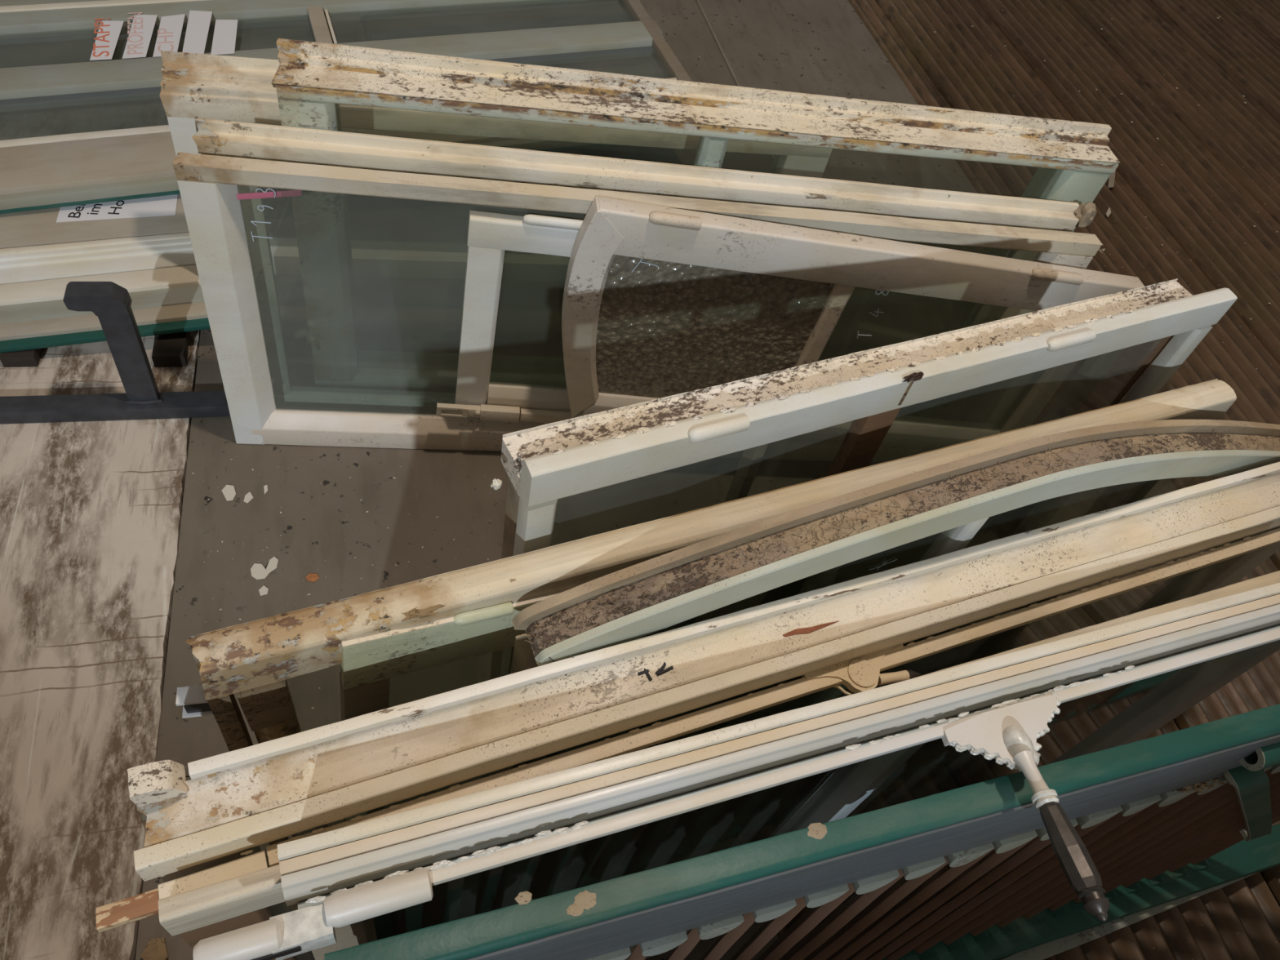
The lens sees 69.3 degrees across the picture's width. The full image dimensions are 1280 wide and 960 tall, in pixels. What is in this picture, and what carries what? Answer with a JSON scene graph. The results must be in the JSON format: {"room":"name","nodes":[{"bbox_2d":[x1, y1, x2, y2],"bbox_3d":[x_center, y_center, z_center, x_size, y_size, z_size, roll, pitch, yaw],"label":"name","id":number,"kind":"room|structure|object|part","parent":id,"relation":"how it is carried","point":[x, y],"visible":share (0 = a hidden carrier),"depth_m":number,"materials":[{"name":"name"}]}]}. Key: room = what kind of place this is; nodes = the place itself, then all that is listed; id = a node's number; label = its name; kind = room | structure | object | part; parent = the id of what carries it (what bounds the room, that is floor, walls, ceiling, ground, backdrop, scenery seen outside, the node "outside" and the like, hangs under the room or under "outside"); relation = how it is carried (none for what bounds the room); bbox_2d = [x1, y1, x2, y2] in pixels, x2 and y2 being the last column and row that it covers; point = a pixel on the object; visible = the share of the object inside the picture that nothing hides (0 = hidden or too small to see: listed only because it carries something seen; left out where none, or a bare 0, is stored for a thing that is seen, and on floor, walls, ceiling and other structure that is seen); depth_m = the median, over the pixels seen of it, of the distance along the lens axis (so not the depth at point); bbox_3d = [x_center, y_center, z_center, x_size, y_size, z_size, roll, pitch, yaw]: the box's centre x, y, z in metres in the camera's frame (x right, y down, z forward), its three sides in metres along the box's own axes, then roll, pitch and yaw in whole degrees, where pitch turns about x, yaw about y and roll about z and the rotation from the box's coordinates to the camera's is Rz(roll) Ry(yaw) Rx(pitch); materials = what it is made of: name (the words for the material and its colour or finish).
{"room":"workshop","nodes":[
{"label":"workshop","id":0,"kind":"room"},
{"bbox_2d":[743,0,1279,959],"bbox_3d":[0.774,-1.979,4.670,11.177,0.062,11.177,-3,53,-15],"label":"floor","id":1,"kind":"structure","parent":0,"point":[1198,184],"depth_m":4.89,"materials":[{"name":"brown wood"}]},
{"bbox_2d":[0,97,200,959],"bbox_3d":[-2.488,-0.232,2.487,2.382,0.044,5.147,-3,53,-15],"label":"board","id":2,"kind":"object","parent":1,"relation":"on","point":[91,512],"visible":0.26,"depth_m":2.26,"materials":[{"name":"beige wood"}]},
{"bbox_2d":[0,348,42,367],"bbox_3d":[-1.854,-0.575,2.844,0.089,0.045,0.589,-3,53,-15],"label":"batten","id":3,"kind":"object","parent":2,"relation":"on","point":[30,357],"visible":0.1,"depth_m":2.67,"materials":[{"name":"brown wood"}]},
{"bbox_2d":[0,281,230,423],"bbox_3d":[-1.861,-0.312,2.377,1.492,0.448,0.077,-3,53,-15],"label":"rack","id":4,"kind":"object","parent":2,"relation":"on","point":[111,302],"visible":0.97,"depth_m":2.57,"materials":[{"name":"black metal"}]},
{"bbox_3d":[-1.895,-0.186,2.528,1.492,0.048,0.065,-3,53,-15],"label":"rail","id":5,"kind":"part","parent":4,"relation":"part of","materials":[{"name":"black metal"}]},
{"bbox_3d":[-1.384,-0.339,2.510,0.077,0.353,0.031,-3,53,-15],"label":"post","id":6,"kind":"part","parent":4,"relation":"part of","materials":[{"name":"black metal"}]},
{"bbox_2d":[0,18,315,67],"bbox_3d":[-2.174,-1.755,3.588,1.796,0.154,1.020,-10,55,-20],"label":"window frame","id":7,"kind":"structure","parent":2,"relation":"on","point":[15,52],"depth_m":3.52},
{"bbox_2d":[25,31,128,38],"bbox_3d":[-2.135,-1.712,3.550,0.392,0.032,0.057,-8,55,-19],"label":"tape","id":8,"kind":"object","parent":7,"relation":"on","point":[122,33],"visible":0.21,"depth_m":3.54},
{"bbox_2d":[151,331,190,367],"bbox_3d":[-1.469,-0.588,2.943,0.089,0.045,0.589,-3,53,-15],"label":"batten","id":9,"kind":"object","parent":2,"relation":"on","point":[171,349],"visible":0.17,"depth_m":2.78,"materials":[{"name":"brown wood"}]},
{"bbox_2d":[135,776,782,959],"bbox_3d":[-0.312,1.179,1.879,1.340,0.041,1.335,-3,53,-15],"label":"sheet","id":10,"kind":"object","parent":1,"relation":"on","point":[473,902],"visible":0.05,"depth_m":2.04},
{"bbox_2d":[140,937,168,959],"bbox_3d":[-0.972,0.947,1.861,0.055,0.022,0.049,34,53,14],"label":"chip","id":11,"kind":"object","parent":10,"relation":"on","point":[156,948],"visible":1,"depth_m":1.86,"materials":[{"name":"beige wood"}]},
{"bbox_2d":[95,278,1279,959],"bbox_3d":[0.420,0.481,1.740,2.346,1.333,0.907,-12,56,-21],"label":"window sash","id":12,"kind":"structure","parent":10,"relation":"on","point":[213,826],"depth_m":1.22,"materials":[{"name":"white paint"}]},
{"bbox_2d":[175,684,213,718],"bbox_3d":[-0.535,0.270,1.135,0.052,0.042,0.022,-3,53,-15],"label":"clip","id":13,"kind":"object","parent":12,"relation":"attached to","point":[192,698],"visible":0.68,"depth_m":1.12,"materials":[{"name":"white"}]},
{"bbox_3d":[0.112,0.760,2.236,1.576,0.051,0.053,-13,53,-21],"label":"rail","id":14,"kind":"part","parent":12,"relation":"part of","materials":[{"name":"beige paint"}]},
{"bbox_3d":[-0.197,0.196,1.232,0.390,0.106,0.021,-10,53,-25],"label":"rail","id":15,"kind":"part","parent":12,"relation":"part of","materials":[{"name":"green paint"}]},
{"bbox_3d":[-0.316,0.533,1.620,0.464,1.196,0.072,-13,56,-22],"label":"window sash","id":16,"kind":"part","parent":12,"relation":"part of","materials":[{"name":"wood"}]},
{"bbox_3d":[-0.188,0.156,1.196,0.391,0.012,0.030,-10,53,-25],"label":"rail","id":17,"kind":"part","parent":12,"relation":"part of","materials":[{"name":"green paint"}]},
{"bbox_3d":[0.159,0.989,2.071,1.391,0.061,0.049,-9,55,-19],"label":"rail","id":18,"kind":"part","parent":12,"relation":"part of","materials":[{"name":"grey paint"}]},
{"bbox_3d":[0.511,0.707,2.374,1.758,0.061,0.063,-12,56,-21],"label":"rail","id":19,"kind":"part","parent":12,"relation":"part of","materials":[{"name":"white paint"}]},
{"bbox_3d":[0.186,0.396,1.809,1.749,1.197,0.114,-13,56,-22],"label":"window sash","id":20,"kind":"part","parent":12,"relation":"part of","materials":[{"name":"beige wood"}]},
{"bbox_3d":[0.273,0.038,1.397,1.748,0.080,0.054,-13,53,-21],"label":"rail","id":21,"kind":"part","parent":12,"relation":"part of","materials":[{"name":"beige wood"}]},
{"bbox_3d":[0.211,0.634,1.667,1.724,1.137,0.026,-10,55,-20],"label":"window sash","id":22,"kind":"part","parent":12,"relation":"part of","materials":[{"name":"white wood"}]},
{"bbox_3d":[0.175,0.858,2.179,1.769,0.061,0.068,-12,56,-21],"label":"rail","id":23,"kind":"part","parent":12,"relation":"part of","materials":[{"name":"beige paint"}]},
{"bbox_3d":[0.271,0.728,1.516,1.622,1.277,0.314,-9,55,-19],"label":"window sash","id":24,"kind":"part","parent":12,"relation":"part of","materials":[{"name":"white wood"}]},
{"bbox_3d":[0.246,0.576,2.416,1.300,0.061,0.064,-15,56,-23],"label":"rail","id":25,"kind":"part","parent":12,"relation":"part of","materials":[{"name":"brown paint"}]},
{"bbox_3d":[0.359,0.268,1.181,1.541,0.066,0.015,-9,55,-19],"label":"rail","id":26,"kind":"part","parent":12,"relation":"part of","materials":[{"name":"white paint"}]},
{"bbox_3d":[0.267,0.614,2.389,1.300,0.061,0.033,-15,56,-23],"label":"rail","id":27,"kind":"part","parent":12,"relation":"part of","materials":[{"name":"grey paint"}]},
{"bbox_3d":[0.376,0.312,1.168,1.531,0.021,0.010,-9,55,-19],"label":"blue moulding","id":28,"kind":"part","parent":12,"relation":"part of","materials":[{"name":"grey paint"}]},
{"bbox_2d":[324,703,1279,959],"bbox_3d":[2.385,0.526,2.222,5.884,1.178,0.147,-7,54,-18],"label":"shutter","id":29,"kind":"object","parent":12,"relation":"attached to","point":[971,872],"visible":0.94,"depth_m":1.24,"materials":[{"name":"green paint"}]},
{"bbox_3d":[0.426,-0.178,1.487,1.347,0.054,0.070,-15,56,-23],"label":"rail","id":30,"kind":"part","parent":12,"relation":"part of","materials":[{"name":"white paint"}]},
{"bbox_3d":[0.328,0.205,1.921,1.425,1.309,0.134,-15,57,-23],"label":"window sash","id":31,"kind":"part","parent":12,"relation":"part of","materials":[{"name":"white wood"}]},
{"bbox_3d":[0.465,-0.157,1.452,1.376,0.077,0.034,-15,56,-23],"label":"rail","id":32,"kind":"part","parent":12,"relation":"part of","materials":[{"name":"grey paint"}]},
{"bbox_3d":[0.602,0.333,1.885,1.852,1.305,0.067,-12,56,-21],"label":"arched window sash","id":33,"kind":"part","parent":12,"relation":"part of","materials":[{"name":"beige wood"}]},
{"bbox_3d":[0.456,0.317,1.138,0.175,0.012,0.072,-9,55,-19],"label":"handle plate","id":34,"kind":"part","parent":12,"relation":"part of","materials":[{"name":"white paint"}]},
{"bbox_2d":[155,0,1239,777],"bbox_3d":[-0.223,-2.075,4.457,3.215,0.049,6.750,-3,53,-15],"label":"sheet","id":35,"kind":"object","parent":1,"relation":"on","point":[824,47],"depth_m":2.81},
{"bbox_2d":[222,484,235,501],"bbox_3d":[-1.137,0.035,2.562,0.033,0.002,0.058,-16,57,-23],"label":"flake","id":36,"kind":"object","parent":35,"relation":"on","point":[228,491],"visible":1,"depth_m":2.56,"materials":[{"name":"beige paint"}]},
{"bbox_2d":[243,492,253,503],"bbox_3d":[-1.085,0.048,2.564,0.023,0.001,0.035,26,51,8],"label":"flake","id":37,"kind":"object","parent":35,"relation":"on","point":[248,497],"visible":1,"depth_m":2.56,"materials":[{"name":"beige paint"}]},
{"bbox_2d":[258,585,268,595],"bbox_3d":[-0.976,0.286,2.402,0.023,0.001,0.029,-16,58,-24],"label":"flake","id":38,"kind":"object","parent":35,"relation":"on","point":[263,590],"visible":1,"depth_m":2.40,"materials":[{"name":"beige paint"}]},
{"bbox_2d":[250,556,278,579],"bbox_3d":[-0.991,0.230,2.442,0.053,0.002,0.078,31,52,12],"label":"flake","id":39,"kind":"object","parent":35,"relation":"on","point":[258,571],"visible":1,"depth_m":2.44,"materials":[{"name":"beige paint"}]},
{"bbox_2d":[263,484,267,493],"bbox_3d":[-1.046,0.027,2.590,0.010,0.001,0.033,-7,54,-18],"label":"flake","id":40,"kind":"object","parent":35,"relation":"on","point":[265,487],"visible":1,"depth_m":2.59,"materials":[{"name":"beige paint"}]},
{"bbox_2d":[305,573,319,582],"bbox_3d":[-0.866,0.258,2.448,0.035,0.003,0.025,6,51,-8],"label":"leaf","id":41,"kind":"object","parent":35,"relation":"on","point":[312,577],"visible":1,"depth_m":2.45,"materials":[{"name":"orange plant"}]},
{"bbox_2d":[192,458,490,688],"bbox_3d":[-0.817,0.227,2.485,0.878,0.002,0.723,6,51,-8],"label":"crumbs","id":42,"kind":"object","parent":35,"relation":"on","point":[230,459],"visible":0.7,"depth_m":2.55,"materials":[{"name":"beige"}]},
{"bbox_2d":[0,0,832,353],"bbox_3d":[-1.200,-1.373,3.130,3.190,0.804,2.012,-10,55,-20],"label":"window sash","id":43,"kind":"structure","parent":35,"relation":"on","point":[68,170],"depth_m":2.98,"materials":[{"name":"beige paint"}]},
{"bbox_3d":[-2.042,-0.898,2.986,1.296,0.067,0.543,-10,55,-15],"label":"field panel","id":44,"kind":"part","parent":43,"relation":"part of","materials":[{"name":"beige paint"}]},
{"bbox_3d":[-1.955,-0.668,2.822,1.295,0.073,0.024,-10,55,-15],"label":"moulding","id":45,"kind":"part","parent":43,"relation":"part of","materials":[{"name":"beige paint"}]},
{"bbox_3d":[-1.950,-0.650,2.813,1.295,0.067,0.024,-10,55,-15],"label":"moulding","id":46,"kind":"part","parent":43,"relation":"part of","materials":[{"name":"white paint"}]},
{"bbox_3d":[-1.944,-0.633,2.805,1.295,0.060,0.026,-10,55,-15],"label":"moulding","id":47,"kind":"part","parent":43,"relation":"part of","materials":[{"name":"white paint"}]},
{"bbox_3d":[-1.933,-0.597,2.785,1.296,0.051,0.077,-10,55,-15],"label":"panel","id":48,"kind":"part","parent":43,"relation":"part of","materials":[{"name":"white paint"}]},
{"bbox_3d":[-1.907,-0.530,2.737,1.296,0.054,0.080,-10,55,-15],"label":"moulding","id":49,"kind":"part","parent":43,"relation":"part of","materials":[{"name":"beige paint"}]},
{"bbox_3d":[-1.869,-0.418,2.670,1.295,0.033,0.063,-10,55,-15],"label":"rail","id":50,"kind":"part","parent":43,"relation":"part of","materials":[{"name":"beige paint"}]},
{"bbox_3d":[-1.984,-0.746,2.876,1.297,0.155,0.936,-8,55,-18],"label":"window sash","id":51,"kind":"part","parent":43,"relation":"part of","materials":[{"name":"beige wood"}]},
{"bbox_3d":[-1.946,-1.613,3.382,0.100,0.010,0.287,-6,54,-18],"label":"paper strip","id":52,"kind":"part","parent":43,"relation":"part of","materials":[{"name":"white paper"}]},
{"bbox_2d":[56,194,177,222],"bbox_3d":[-1.686,-0.904,3.000,0.354,0.024,0.181,-6,54,-17],"label":"paper notice","id":53,"kind":"object","parent":43,"relation":"on","point":[159,206],"visible":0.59,"depth_m":2.98,"materials":[{"name":"white paper"}]},
{"bbox_3d":[-1.845,-1.644,3.419,0.104,0.011,0.321,-5,54,-17],"label":"paper strip","id":54,"kind":"part","parent":43,"relation":"part of","materials":[{"name":"white paper"}]},
{"bbox_3d":[-1.749,-1.653,3.437,0.083,0.011,0.304,-2,53,-14],"label":"paper strip","id":55,"kind":"part","parent":43,"relation":"part of","materials":[{"name":"white paper"}]},
{"bbox_3d":[-1.656,-1.675,3.466,0.082,0.011,0.322,-3,53,-15],"label":"paper strip","id":56,"kind":"part","parent":43,"relation":"part of","materials":[{"name":"white paper"}]},
{"bbox_3d":[-1.556,-1.659,3.467,0.081,0.010,0.251,-3,53,-15],"label":"paper strip","id":57,"kind":"part","parent":43,"relation":"part of","materials":[{"name":"white paper"}]},
{"bbox_3d":[-1.218,-1.138,3.158,3.107,0.052,0.227,-12,56,-16],"label":"rail","id":58,"kind":"part","parent":43,"relation":"part of","materials":[{"name":"beige paint"}]},
{"bbox_3d":[-1.544,-1.912,3.692,3.107,0.051,0.255,-12,56,-16],"label":"rail","id":59,"kind":"part","parent":43,"relation":"part of","materials":[{"name":"grey paint"}]},
{"bbox_3d":[-1.386,-1.537,3.433,3.107,0.051,0.151,-12,56,-16],"label":"rail","id":60,"kind":"part","parent":43,"relation":"part of","materials":[{"name":"grey paint"}]},
{"bbox_3d":[-0.419,-0.718,3.064,1.896,0.075,0.094,-2,52,-14],"label":"rail","id":61,"kind":"part","parent":43,"relation":"part of","materials":[{"name":"white paint"}]},
{"bbox_3d":[-0.372,-0.899,2.847,1.901,0.648,0.101,-2,52,-14],"label":"window sash","id":62,"kind":"part","parent":43,"relation":"part of","materials":[{"name":"beige wood"}]},
{"bbox_3d":[-0.327,-1.060,2.649,1.900,0.130,0.102,-2,52,-14],"label":"rail","id":63,"kind":"part","parent":43,"relation":"part of","materials":[{"name":"beige paint"}]},
{"bbox_3d":[-0.541,-1.931,3.979,1.210,0.067,0.048,-12,56,-16],"label":"rail","id":64,"kind":"part","parent":43,"relation":"part of","materials":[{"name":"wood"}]},
{"bbox_3d":[-0.590,-2.051,4.053,1.210,0.082,0.118,-12,56,-16],"label":"rail","id":65,"kind":"part","parent":43,"relation":"part of","materials":[{"name":"grey paint"}]},
{"bbox_3d":[-0.518,-1.866,3.946,1.216,0.225,0.817,-10,55,-20],"label":"window sash","id":66,"kind":"part","parent":43,"relation":"part of","materials":[{"name":"beige wood"}]},
{"bbox_3d":[-0.492,-1.823,3.891,1.210,0.089,0.112,-12,56,-16],"label":"rail","id":67,"kind":"part","parent":43,"relation":"part of","materials":[{"name":"white paint"}]},
{"bbox_3d":[-0.412,-1.627,3.765,1.210,0.074,0.116,-12,56,-16],"label":"rail","id":68,"kind":"part","parent":43,"relation":"part of","materials":[{"name":"white paint"}]},
{"bbox_2d":[171,38,1143,462],"bbox_3d":[0.097,-0.482,2.570,2.414,1.060,0.462,0,52,-13],"label":"window sash","id":69,"kind":"structure","parent":35,"relation":"on","point":[1074,160],"depth_m":2.36,"materials":[{"name":"beige paint"}]},
{"bbox_2d":[236,190,302,199],"bbox_3d":[-0.849,-0.654,2.122,0.140,0.015,0.002,-11,56,-20],"label":"tape","id":70,"kind":"object","parent":69,"relation":"attached to","point":[290,193],"visible":0.94,"depth_m":2.12,"materials":[{"name":"pink"}]},
{"bbox_3d":[-0.248,-0.403,2.464,0.568,0.682,0.100,1,52,-12],"label":"window sash","id":71,"kind":"part","parent":69,"relation":"part of","materials":[{"name":"white wood"}]},
{"bbox_3d":[-0.169,-0.592,2.277,0.497,0.081,0.036,3,49,-13],"label":"rail","id":72,"kind":"part","parent":69,"relation":"part of","materials":[{"name":"white paint"}]},
{"bbox_3d":[-0.239,-0.233,2.695,0.405,0.077,0.036,3,49,-13],"label":"rail","id":73,"kind":"part","parent":69,"relation":"part of","materials":[{"name":"beige paint"}]},
{"bbox_3d":[-0.210,-0.182,2.710,0.279,0.036,0.026,3,49,-13],"label":"bolt rod","id":74,"kind":"part","parent":69,"relation":"part of","materials":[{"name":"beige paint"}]},
{"bbox_3d":[-0.013,-0.128,2.881,2.242,0.107,0.047,1,49,-12],"label":"rail","id":75,"kind":"part","parent":69,"relation":"part of","materials":[{"name":"beige paint"}]},
{"bbox_3d":[-0.049,-0.211,2.955,2.245,0.082,0.046,1,50,-12],"label":"rail","id":76,"kind":"part","parent":69,"relation":"part of","materials":[{"name":"white paint"}]},
{"bbox_3d":[0.067,-0.320,3.063,2.158,0.090,0.125,0,52,-13],"label":"rail","id":77,"kind":"part","parent":69,"relation":"part of","materials":[{"name":"green paint"}]},
{"bbox_3d":[0.096,-0.750,2.317,2.249,0.066,0.046,1,50,-12],"label":"rail","id":78,"kind":"part","parent":69,"relation":"part of","materials":[{"name":"paint"}]},
{"bbox_3d":[0.031,-0.385,2.580,2.291,0.901,0.089,1,52,-12],"label":"window sash","id":79,"kind":"part","parent":69,"relation":"part of","materials":[{"name":"white wood"}]},
{"bbox_3d":[0.104,-0.654,2.265,2.291,0.057,0.053,1,49,-12],"label":"rail","id":80,"kind":"part","parent":69,"relation":"part of","materials":[{"name":"beige paint"}]},
{"bbox_3d":[0.045,-0.484,2.635,2.293,0.942,0.078,1,52,-12],"label":"window sash","id":81,"kind":"part","parent":69,"relation":"part of","materials":[{"name":"white wood"}]},
{"bbox_3d":[0.236,-0.917,2.304,2.166,0.069,0.124,0,52,-13],"label":"rail","id":82,"kind":"part","parent":69,"relation":"part of","materials":[{"name":"beige paint"}]},
{"bbox_3d":[0.240,-0.867,2.307,2.153,0.048,0.050,0,52,-13],"label":"moulding","id":83,"kind":"part","parent":69,"relation":"part of","materials":[{"name":"beige wood"}]},
{"bbox_3d":[0.167,-0.393,2.455,0.598,0.523,0.006,4,49,-14],"label":"hammered pane","id":84,"kind":"part","parent":69,"relation":"part of","materials":[{"name":"clear glass"}]},
{"bbox_3d":[0.522,-0.172,2.779,1.409,0.084,0.056,4,49,-14],"label":"rail","id":85,"kind":"part","parent":69,"relation":"part of","materials":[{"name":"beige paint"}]},
{"bbox_3d":[0.547,-0.367,2.549,1.540,0.773,0.088,2,52,-11],"label":"arched window sash","id":86,"kind":"part","parent":69,"relation":"part of","materials":[{"name":"white wood"}]},
{"bbox_3d":[0.615,-0.545,2.348,1.495,0.118,0.056,4,49,-14],"label":"rail","id":87,"kind":"part","parent":69,"relation":"part of","materials":[{"name":"paint"}]},
{"bbox_3d":[0.371,-2.297,4.742,0.016,0.008,2.417,-3,53,-15],"label":"batten strip","id":88,"kind":"part","parent":35,"relation":"part of","materials":[{"name":"brown wood"}]},
{"bbox_2d":[933,9,1277,368],"bbox_3d":[2.533,-2.135,5.162,2.225,0.006,5.406,26,51,8],"label":"crumbs","id":89,"kind":"object","parent":1,"relation":"on","point":[1002,10],"visible":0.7,"depth_m":5.23,"materials":[{"name":"beige"}]},
{"bbox_2d":[1106,207,1111,217],"bbox_3d":[2.240,-1.279,4.421,0.019,0.002,0.105,31,52,12],"label":"chip","id":90,"kind":"object","parent":1,"relation":"on","point":[1108,211],"visible":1,"depth_m":4.42,"materials":[{"name":"beige paint"}]},
{"bbox_2d":[1107,169,1115,187],"bbox_3d":[2.371,-1.533,4.649,0.029,0.004,0.289,24,51,6],"label":"chip","id":91,"kind":"object","parent":1,"relation":"on","point":[1111,181],"visible":0.64,"depth_m":4.61,"materials":[{"name":"beige paint"}]},
{"bbox_2d":[1000,871,1261,959],"bbox_3d":[1.310,1.062,2.322,1.001,0.052,0.034,-9,55,-19],"label":"painted lath","id":92,"kind":"object","parent":1,"relation":"on","point":[1046,950],"visible":0.48,"depth_m":2.22,"materials":[{"name":"grey paint"}]}
]}

